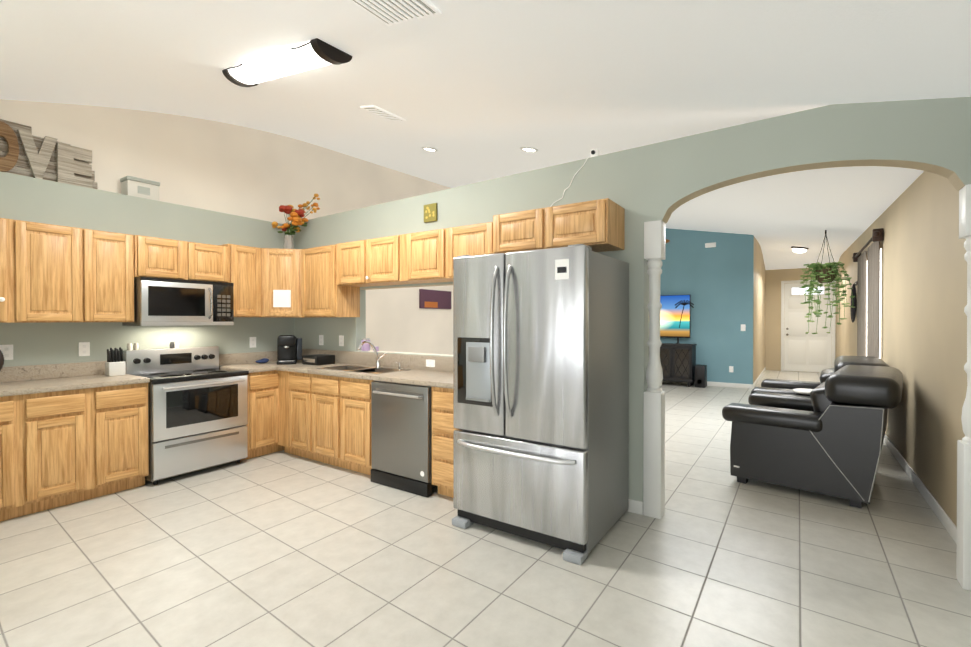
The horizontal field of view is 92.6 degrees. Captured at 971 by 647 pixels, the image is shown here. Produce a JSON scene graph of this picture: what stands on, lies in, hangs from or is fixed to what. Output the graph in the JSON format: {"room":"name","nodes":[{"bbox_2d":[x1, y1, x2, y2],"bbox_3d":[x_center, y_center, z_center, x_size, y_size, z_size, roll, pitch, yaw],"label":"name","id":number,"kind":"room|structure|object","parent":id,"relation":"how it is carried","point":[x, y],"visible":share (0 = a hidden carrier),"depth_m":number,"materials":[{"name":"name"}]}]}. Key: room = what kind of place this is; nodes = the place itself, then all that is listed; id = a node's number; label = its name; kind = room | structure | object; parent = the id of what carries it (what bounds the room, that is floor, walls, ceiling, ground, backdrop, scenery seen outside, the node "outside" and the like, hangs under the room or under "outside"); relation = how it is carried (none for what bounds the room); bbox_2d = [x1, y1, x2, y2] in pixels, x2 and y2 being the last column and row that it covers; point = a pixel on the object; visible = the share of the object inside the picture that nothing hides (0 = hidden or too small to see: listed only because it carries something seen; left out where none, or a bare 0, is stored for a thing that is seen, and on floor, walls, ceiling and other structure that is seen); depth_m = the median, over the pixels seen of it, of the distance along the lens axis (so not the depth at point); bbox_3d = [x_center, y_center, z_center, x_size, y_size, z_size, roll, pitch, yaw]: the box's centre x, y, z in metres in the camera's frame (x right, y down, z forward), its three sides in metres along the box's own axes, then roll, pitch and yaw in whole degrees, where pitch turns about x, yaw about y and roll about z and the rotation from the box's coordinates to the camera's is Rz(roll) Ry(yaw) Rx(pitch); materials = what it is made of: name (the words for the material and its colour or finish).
{"room":"kitchen","nodes":[
{"label":"kitchen","id":0,"kind":"room"},
{"bbox_2d":[0,370,970,646],"bbox_3d":[1.273,1.419,6.856,16.000,0.100,23.000,0,1,34],"label":"floor","id":1,"kind":"structure","parent":0,"point":[282,548],"depth_m":2.66,"materials":[{"name":"tile"}]},
{"bbox_2d":[0,394,23,521],"bbox_3d":[-3.668,0.949,3.258,0.616,0.889,0.455,0,1,34],"label":"base cabinet","id":2,"kind":"object","parent":1,"relation":"on","point":[11,409],"depth_m":3.25,"materials":[{"name":"brown wood"}]},
{"bbox_2d":[24,390,95,514],"bbox_3d":[-3.431,0.946,3.610,0.616,0.889,0.394,0,1,34],"label":"base cabinet","id":3,"kind":"object","parent":1,"relation":"on","point":[70,433],"depth_m":3.45,"materials":[{"name":"brown wood"}]},
{"bbox_2d":[0,374,149,397],"bbox_3d":[-3.441,0.480,3.577,0.632,0.040,1.242,0,1,34],"label":"countertop","id":4,"kind":"structure","parent":3,"relation":"on","point":[86,381],"depth_m":3.62,"materials":[{"name":"beige stone"}]},
{"bbox_2d":[0,350,3,370],"bbox_3d":[-3.660,0.280,3.299,0.158,0.357,0.340,0,1,34],"label":"plate","id":5,"kind":"object","parent":4,"relation":"on","point":[1,360],"visible":1,"depth_m":3.43,"materials":[{"name":"beige ceramic"}]},
{"bbox_2d":[105,347,125,375],"bbox_3d":[-3.251,0.334,4.072,0.100,0.244,0.120,0,1,34],"label":"knife block","id":6,"kind":"object","parent":4,"relation":"on","point":[115,364],"visible":1,"depth_m":4.05,"materials":[{"name":"white"}]},
{"bbox_2d":[92,382,148,496],"bbox_3d":[-3.211,0.944,3.937,0.616,0.889,0.393,0,1,34],"label":"base cabinet","id":7,"kind":"object","parent":1,"relation":"on","point":[120,433],"depth_m":3.77,"materials":[{"name":"brown wood"}]},
{"bbox_2d":[123,346,248,484],"bbox_3d":[-2.818,0.817,4.413,0.691,1.140,0.826,0,1,34],"label":"range","id":8,"kind":"object","parent":1,"relation":"on","point":[197,408],"visible":0.96,"depth_m":4.26,"materials":[{"name":"silver metal"}]},
{"bbox_2d":[169,342,178,347],"bbox_3d":[-3.072,0.212,4.578,0.044,0.062,0.084,0,1,34],"label":"spice jar","id":9,"kind":"object","parent":8,"relation":"on","point":[171,344],"depth_m":4.57,"materials":[{"name":"white"}]},
{"bbox_2d":[241,370,275,459],"bbox_3d":[-2.535,0.937,4.940,0.616,0.889,0.353,0,1,34],"label":"base cabinet","id":10,"kind":"object","parent":1,"relation":"on","point":[261,411],"depth_m":4.75,"materials":[{"name":"brown wood"}]},
{"bbox_2d":[272,366,403,474],"bbox_3d":[-1.446,0.938,4.737,1.454,0.889,0.644,0,1,34],"label":"base cabinet","id":11,"kind":"object","parent":1,"relation":"on","point":[325,418],"depth_m":4.46,"materials":[{"name":"brown wood"}]},
{"bbox_2d":[219,360,299,373],"bbox_3d":[-2.364,0.469,5.175,0.632,0.040,0.938,0,1,34],"label":"countertop","id":12,"kind":"structure","parent":11,"relation":"on","point":[253,367],"depth_m":4.87,"materials":[{"name":"beige stone"}]},
{"bbox_2d":[256,358,268,362],"bbox_3d":[-2.488,0.418,5.181,0.126,0.052,0.164,0,1,34],"label":"dish towel","id":13,"kind":"object","parent":12,"relation":"on","point":[264,360],"visible":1,"depth_m":5.14,"materials":[{"name":"blue fabric"}]},
{"bbox_2d":[276,335,301,364],"bbox_3d":[-2.207,0.288,5.232,0.260,0.320,0.320,0,0,-21],"label":"coffee maker","id":14,"kind":"object","parent":12,"relation":"on","point":[289,349],"visible":1,"depth_m":5.20,"materials":[{"name":"black plastic"}]},
{"bbox_2d":[276,362,452,389],"bbox_3d":[-0.971,0.473,4.419,2.524,0.042,0.633,0,1,34],"label":"countertop","id":15,"kind":"structure","parent":11,"relation":"on","point":[442,378],"depth_m":4.23,"materials":[{"name":"beige stone"}]},
{"bbox_2d":[302,354,334,364],"bbox_3d":[-1.843,0.398,5.123,0.260,0.100,0.245,0,1,34],"label":"pod holder","id":16,"kind":"object","parent":15,"relation":"on","point":[320,359],"visible":1,"depth_m":5.04,"materials":[{"name":"black plastic"}]},
{"bbox_2d":[316,341,410,373],"bbox_3d":[-1.212,0.410,4.592,0.876,0.475,0.436,0,0,34],"label":"sink","id":17,"kind":"object","parent":15,"relation":"in","point":[378,369],"depth_m":4.67,"materials":[{"name":"silver metal"}]},
{"bbox_2d":[371,381,431,496],"bbox_3d":[-0.574,0.945,4.120,0.660,0.883,0.656,0,1,34],"label":"dishwasher","id":18,"kind":"object","parent":1,"relation":"on","point":[401,421],"visible":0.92,"depth_m":3.86,"materials":[{"name":"silver metal"}]},
{"bbox_2d":[431,386,456,497],"bbox_3d":[-0.095,0.945,3.842,0.424,0.889,0.617,0,1,34],"label":"base cabinet","id":19,"kind":"object","parent":1,"relation":"on","point":[443,429],"depth_m":3.64,"materials":[{"name":"brown wood"}]},
{"bbox_2d":[452,244,628,564],"bbox_3d":[0.389,0.462,3.274,0.970,1.865,0.936,0,1,34],"label":"refrigerator","id":20,"kind":"object","parent":1,"relation":"on","point":[540,390],"visible":1,"depth_m":2.92,"materials":[{"name":"grey metal"}]},
{"bbox_2d":[643,220,665,518],"bbox_3d":[1.229,0.330,3.374,0.124,2.128,0.124,0,1,34],"label":"column","id":21,"kind":"structure","parent":1,"relation":"on","point":[654,425],"depth_m":3.33,"materials":[{"name":"white"}]},
{"bbox_2d":[660,343,696,386],"bbox_3d":[3.813,0.893,10.389,1.620,0.900,0.456,0,1,34],"label":"tv console","id":22,"kind":"object","parent":1,"relation":"on","point":[678,362],"visible":0.4,"depth_m":9.93,"materials":[{"name":"black wood"}]},
{"bbox_2d":[660,295,693,343],"bbox_3d":[3.838,-0.096,10.483,1.628,1.073,0.220,0,1,34],"label":"tv","id":23,"kind":"object","parent":22,"relation":"on","point":[675,316],"visible":0.44,"depth_m":10.23,"materials":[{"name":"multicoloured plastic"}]},
{"bbox_2d":[694,364,706,387],"bbox_3d":[4.581,1.117,9.866,0.200,0.460,0.307,0,1,34],"label":"subwoofer","id":24,"kind":"object","parent":1,"relation":"on","point":[700,376],"visible":1,"depth_m":9.75,"materials":[{"name":"black wood"}]},
{"bbox_2d":[793,388,812,395],"bbox_3d":[3.315,1.034,4.728,0.310,0.700,0.310,0,1,34],"label":"side table","id":25,"kind":"object","parent":1,"relation":"on","point":[803,391],"visible":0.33,"depth_m":4.74,"materials":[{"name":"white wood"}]},
{"bbox_2d":[722,365,902,507],"bbox_3d":[2.916,0.888,4.136,1.190,1.000,1.200,0,1,42],"label":"armchair","id":26,"kind":"object","parent":1,"relation":"on","point":[826,437],"visible":1,"depth_m":3.65,"materials":[{"name":"black leather"}]},
{"bbox_2d":[751,355,889,395],"bbox_3d":[3.744,0.881,5.221,1.190,1.000,1.200,0,1,37],"label":"armchair","id":27,"kind":"object","parent":1,"relation":"on","point":[780,386],"visible":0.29,"depth_m":5.08,"materials":[{"name":"black leather"}]},
{"bbox_2d":[956,184,970,590],"bbox_3d":[2.599,0.337,2.451,0.124,2.128,0.124,0,1,34],"label":"column","id":28,"kind":"structure","parent":1,"relation":"on","point":[963,563],"depth_m":2.45,"materials":[{"name":"white"}]},
{"bbox_2d":[0,97,970,526],"bbox_3d":[1.039,-0.922,5.580,6.520,4.600,20.650,0,1,34],"label":"wall","id":29,"kind":"structure","parent":0,"point":[222,183],"depth_m":4.31,"materials":[{"name":"beige paint"}]},
{"bbox_2d":[0,345,12,359],"bbox_3d":[-3.771,0.227,3.651,0.007,0.120,0.075,0,1,34],"label":"electrical outlet plate","id":30,"kind":"object","parent":29,"relation":"attached to","point":[7,350],"depth_m":3.65,"materials":[{"name":"white plastic"}]},
{"bbox_2d":[0,218,15,322],"bbox_3d":[-3.784,-0.390,3.336,0.326,0.770,0.470,0,1,34],"label":"upper cabinet","id":31,"kind":"object","parent":29,"relation":"attached to","point":[7,226],"depth_m":3.44,"materials":[{"name":"brown wood"}]},
{"bbox_2d":[0,119,96,188],"bbox_3d":[-3.868,-1.451,3.794,0.069,0.520,1.110,0,1,34],"label":"love sign","id":32,"kind":"object","parent":29,"relation":"on","point":[71,165],"visible":0.92,"depth_m":3.92,"materials":[{"name":"brown wood"}]},
{"bbox_2d":[16,220,95,322],"bbox_3d":[-3.518,-0.393,3.731,0.326,0.770,0.483,0,1,34],"label":"upper cabinet","id":33,"kind":"object","parent":29,"relation":"attached to","point":[56,264],"depth_m":3.64,"materials":[{"name":"brown wood"}]},
{"bbox_2d":[79,342,89,355],"bbox_3d":[-3.503,0.224,4.049,0.007,0.120,0.075,0,1,34],"label":"electrical outlet plate","id":34,"kind":"object","parent":29,"relation":"attached to","point":[84,347],"depth_m":4.05,"materials":[{"name":"white plastic"}]},
{"bbox_2d":[96,230,133,321],"bbox_3d":[-3.340,-0.395,3.995,0.326,0.770,0.428,0,1,34],"label":"upper cabinet","id":35,"kind":"object","parent":29,"relation":"attached to","point":[114,280],"depth_m":3.96,"materials":[{"name":"brown wood"}]},
{"bbox_2d":[0,351,277,381],"bbox_3d":[-3.200,0.394,4.484,0.018,0.120,3.017,0,1,34],"label":"backsplash","id":36,"kind":"structure","parent":29,"relation":"attached to","point":[63,370],"depth_m":3.95,"materials":[{"name":"beige stone"}]},
{"bbox_2d":[120,176,159,200],"bbox_3d":[-3.332,-1.288,4.477,0.172,0.185,0.272,0,1,34],"label":"tin box","id":37,"kind":"object","parent":29,"relation":"on","point":[138,187],"visible":0.83,"depth_m":4.41,"materials":[{"name":"white metal"}]},
{"bbox_2d":[132,235,195,279],"bbox_3d":[-3.076,-0.598,4.366,0.347,0.369,0.484,0,1,34],"label":"upper cabinet","id":38,"kind":"object","parent":29,"relation":"attached to","point":[153,257],"depth_m":4.25,"materials":[{"name":"brown wood"}]},
{"bbox_2d":[122,277,233,325],"bbox_3d":[-2.928,-0.195,4.471,0.477,0.427,0.796,0,1,34],"label":"microwave","id":39,"kind":"object","parent":38,"relation":"attached to","point":[166,302],"visible":1,"depth_m":4.30,"materials":[{"name":"silver metal"}]},
{"bbox_2d":[196,243,227,282],"bbox_3d":[-2.891,-0.600,4.641,0.347,0.369,0.482,0,1,34],"label":"upper cabinet","id":40,"kind":"object","parent":29,"relation":"attached to","point":[211,260],"depth_m":4.60,"materials":[{"name":"brown wood"}]},
{"bbox_2d":[224,244,259,316],"bbox_3d":[-2.627,-0.445,5.003,0.381,0.756,0.411,0,1,34],"label":"upper cabinet","id":41,"kind":"object","parent":29,"relation":"attached to","point":[242,272],"depth_m":4.89,"materials":[{"name":"brown wood"}]},
{"bbox_2d":[250,337,255,347],"bbox_3d":[-2.659,0.215,5.301,0.007,0.120,0.075,0,1,34],"label":"electrical outlet plate","id":42,"kind":"object","parent":29,"relation":"attached to","point":[252,339],"depth_m":5.29,"materials":[{"name":"white plastic"}]},
{"bbox_2d":[256,247,299,317],"bbox_3d":[-2.272,-0.447,5.263,0.680,0.756,0.677,0,1,34],"label":"upper cabinet","id":43,"kind":"object","parent":29,"relation":"attached to","point":[279,269],"depth_m":5.08,"materials":[{"name":"brown wood"}]},
{"bbox_2d":[272,194,319,248],"bbox_3d":[-2.222,-1.200,5.499,0.464,0.742,0.457,0,1,34],"label":"flower vase","id":44,"kind":"object","parent":43,"relation":"on","point":[295,217],"visible":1,"depth_m":5.40,"materials":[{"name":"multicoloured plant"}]},
{"bbox_2d":[319,335,322,344],"bbox_3d":[-1.929,0.194,5.443,0.075,0.120,0.007,0,1,34],"label":"electrical outlet plate","id":45,"kind":"object","parent":29,"relation":"attached to","point":[320,336],"depth_m":5.44,"materials":[{"name":"white plastic"}]},
{"bbox_2d":[300,244,359,317],"bbox_3d":[-1.749,-0.446,5.088,0.650,0.756,0.382,0,1,34],"label":"upper cabinet","id":46,"kind":"object","parent":29,"relation":"attached to","point":[320,296],"depth_m":4.95,"materials":[{"name":"brown wood"}]},
{"bbox_2d":[339,335,343,345],"bbox_3d":[-1.630,0.196,5.242,0.075,0.120,0.007,0,1,34],"label":"electrical outlet plate","id":47,"kind":"object","parent":29,"relation":"attached to","point":[341,338],"depth_m":5.24,"materials":[{"name":"white plastic"}]},
{"bbox_2d":[336,241,367,289],"bbox_3d":[-1.243,-0.611,4.779,0.534,0.429,0.327,0,1,34],"label":"upper cabinet","id":48,"kind":"object","parent":29,"relation":"attached to","point":[345,252],"depth_m":4.70,"materials":[{"name":"brown wood"}]},
{"bbox_2d":[361,338,369,350],"bbox_3d":[-1.323,0.233,5.124,0.094,0.135,0.094,0,0,22],"label":"candle jar","id":49,"kind":"object","parent":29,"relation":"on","point":[365,347],"depth_m":5.09,"materials":[{"name":"purple"}]},
{"bbox_2d":[300,350,452,373],"bbox_3d":[-1.054,0.381,4.845,3.138,0.140,0.019,0,1,34],"label":"backsplash","id":50,"kind":"structure","parent":29,"relation":"attached to","point":[410,362],"depth_m":4.77,"materials":[{"name":"beige stone"}]},
{"bbox_2d":[356,235,415,285],"bbox_3d":[-0.911,-0.610,4.556,0.569,0.429,0.327,0,1,34],"label":"upper cabinet","id":51,"kind":"object","parent":29,"relation":"attached to","point":[377,259],"depth_m":4.45,"materials":[{"name":"brown wood"}]},
{"bbox_2d":[400,230,436,283],"bbox_3d":[-0.432,-0.607,4.232,0.588,0.429,0.327,0,1,34],"label":"upper cabinet","id":52,"kind":"object","parent":29,"relation":"attached to","point":[418,249],"depth_m":4.16,"materials":[{"name":"brown wood"}]},
{"bbox_2d":[424,203,436,222],"bbox_3d":[-0.533,-1.069,4.480,0.160,0.170,0.023,0,1,34],"label":"picture","id":53,"kind":"object","parent":29,"relation":"attached to","point":[430,212],"visible":1,"depth_m":4.47,"materials":[{"name":"yellow"}]},
{"bbox_2d":[426,359,434,366],"bbox_3d":[-0.531,0.384,4.476,0.110,0.074,0.007,0,1,34],"label":"electrical outlet plate","id":54,"kind":"object","parent":29,"relation":"attached to","point":[429,363],"depth_m":4.47,"materials":[{"name":"white plastic"}]},
{"bbox_2d":[419,289,450,308],"bbox_3d":[-0.881,-0.426,8.264,0.032,0.330,0.850,0,1,34],"label":"framed picture","id":55,"kind":"object","parent":29,"relation":"attached to","point":[433,299],"visible":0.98,"depth_m":8.21,"materials":[{"name":"purple"}]},
{"bbox_2d":[436,222,487,281],"bbox_3d":[-0.076,-0.605,3.993,0.584,0.429,0.327,0,1,34],"label":"upper cabinet","id":56,"kind":"object","parent":29,"relation":"attached to","point":[472,240],"depth_m":3.92,"materials":[{"name":"brown wood"}]},
{"bbox_2d":[488,210,531,253],"bbox_3d":[0.373,-0.700,3.656,0.528,0.306,0.383,0,1,34],"label":"upper cabinet","id":57,"kind":"object","parent":29,"relation":"attached to","point":[508,232],"depth_m":3.55,"materials":[{"name":"brown wood"}]},
{"bbox_2d":[551,149,599,205],"bbox_3d":[0.668,-1.112,3.723,0.482,0.488,0.102,0,1,34],"label":"cord","id":58,"kind":"object","parent":29,"relation":"attached to","point":[594,152],"visible":0.73,"depth_m":3.60,"materials":[{"name":"white plastic"}]},
{"bbox_2d":[532,198,624,251],"bbox_3d":[0.701,-0.699,3.435,0.542,0.306,0.383,0,1,34],"label":"upper cabinet","id":59,"kind":"object","parent":29,"relation":"attached to","point":[599,224],"depth_m":3.28,"materials":[{"name":"brown wood"}]},
{"bbox_2d":[705,242,715,247],"bbox_3d":[4.833,-1.680,9.955,0.195,0.102,0.038,0,1,34],"label":"air vent","id":60,"kind":"object","parent":29,"relation":"in","point":[713,244],"depth_m":9.95,"materials":[{"name":"white plastic"}]},
{"bbox_2d":[741,324,745,330],"bbox_3d":[5.353,0.083,9.617,0.073,0.125,0.038,0,1,34],"label":"light switch","id":61,"kind":"object","parent":29,"relation":"in","point":[743,326],"depth_m":9.63,"materials":[{"name":"white plastic"}]},
{"bbox_2d":[628,367,956,543],"bbox_3d":[0.997,1.331,5.534,6.220,0.095,20.500,0,1,34],"label":"baseboard","id":62,"kind":"structure","parent":29,"relation":"attached to","point":[636,507],"depth_m":3.76,"materials":[{"name":"white"}]},
{"bbox_2d":[781,280,835,372],"bbox_3d":[8.751,0.070,12.601,1.220,2.515,0.090,0,1,34],"label":"front door","id":63,"kind":"structure","parent":29,"relation":"in","point":[801,351],"depth_m":12.66,"materials":[{"name":"white"}]},
{"bbox_2d":[850,281,856,321],"bbox_3d":[6.358,-0.364,7.998,0.090,0.710,0.500,0,1,34],"label":"wall clock","id":64,"kind":"object","parent":29,"relation":"hanging from","point":[853,304],"visible":0.85,"depth_m":7.91,"materials":[{"name":"black wood"}]},
{"bbox_2d":[852,228,883,358],"bbox_3d":[5.402,0.086,6.596,0.105,2.470,2.610,0,1,34],"label":"window curtain","id":65,"kind":"object","parent":29,"relation":"attached to","point":[869,308],"visible":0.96,"depth_m":6.18,"materials":[{"name":"white fabric"}]},
{"bbox_2d":[0,0,970,269],"bbox_3d":[1.273,-1.698,6.833,16.000,3.339,23.000,0,1,34],"label":"ceiling","id":66,"kind":"structure","parent":0,"point":[476,90],"depth_m":2.99,"materials":[{"name":"white paint"}]},
{"bbox_2d":[222,38,351,86],"bbox_3d":[-1.436,-1.804,3.269,1.244,0.298,0.310,0,1,34],"label":"fluorescent ceiling light","id":67,"kind":"object","parent":66,"relation":"attached to","point":[314,53],"visible":0.96,"depth_m":3.13,"materials":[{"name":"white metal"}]},
{"bbox_2d":[360,105,405,121],"bbox_3d":[-0.932,-1.917,4.242,0.178,0.060,0.401,0,1,34],"label":"ceiling vent","id":68,"kind":"object","parent":66,"relation":"in","point":[380,112],"visible":1,"depth_m":4.21,"materials":[{"name":"white metal"}]},
{"bbox_2d":[350,0,441,25],"bbox_3d":[-0.465,-1.564,2.254,0.374,0.094,0.343,0,1,34],"label":"ceiling vent","id":69,"kind":"object","parent":66,"relation":"in","point":[389,12],"visible":1,"depth_m":2.30,"materials":[{"name":"white metal"}]},
{"bbox_2d":[421,147,436,151],"bbox_3d":[-0.665,-2.066,5.496,0.188,0.043,0.190,0,1,34],"label":"recessed light","id":70,"kind":"object","parent":66,"relation":"in","point":[429,149],"visible":1,"depth_m":5.49,"materials":[{"name":"white"}]},
{"bbox_2d":[520,147,537,151],"bbox_3d":[0.455,-1.820,4.851,0.188,0.043,0.190,0,1,34],"label":"recessed light","id":71,"kind":"object","parent":66,"relation":"in","point":[528,149],"visible":1,"depth_m":4.84,"materials":[{"name":"white"}]},
{"bbox_2d":[791,246,808,252],"bbox_3d":[7.226,-1.697,10.661,0.339,0.168,0.341,0,1,34],"label":"ceiling light","id":72,"kind":"object","parent":66,"relation":"attached to","point":[795,249],"visible":1,"depth_m":10.57,"materials":[{"name":"white glass"}]},
{"bbox_2d":[800,230,854,333],"bbox_3d":[5.553,-0.671,7.541,0.735,1.711,0.779,0,1,34],"label":"hanging plant","id":73,"kind":"object","parent":66,"relation":"hanging from","point":[821,274],"visible":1,"depth_m":7.47,"materials":[{"name":"green plant"}]}
]}

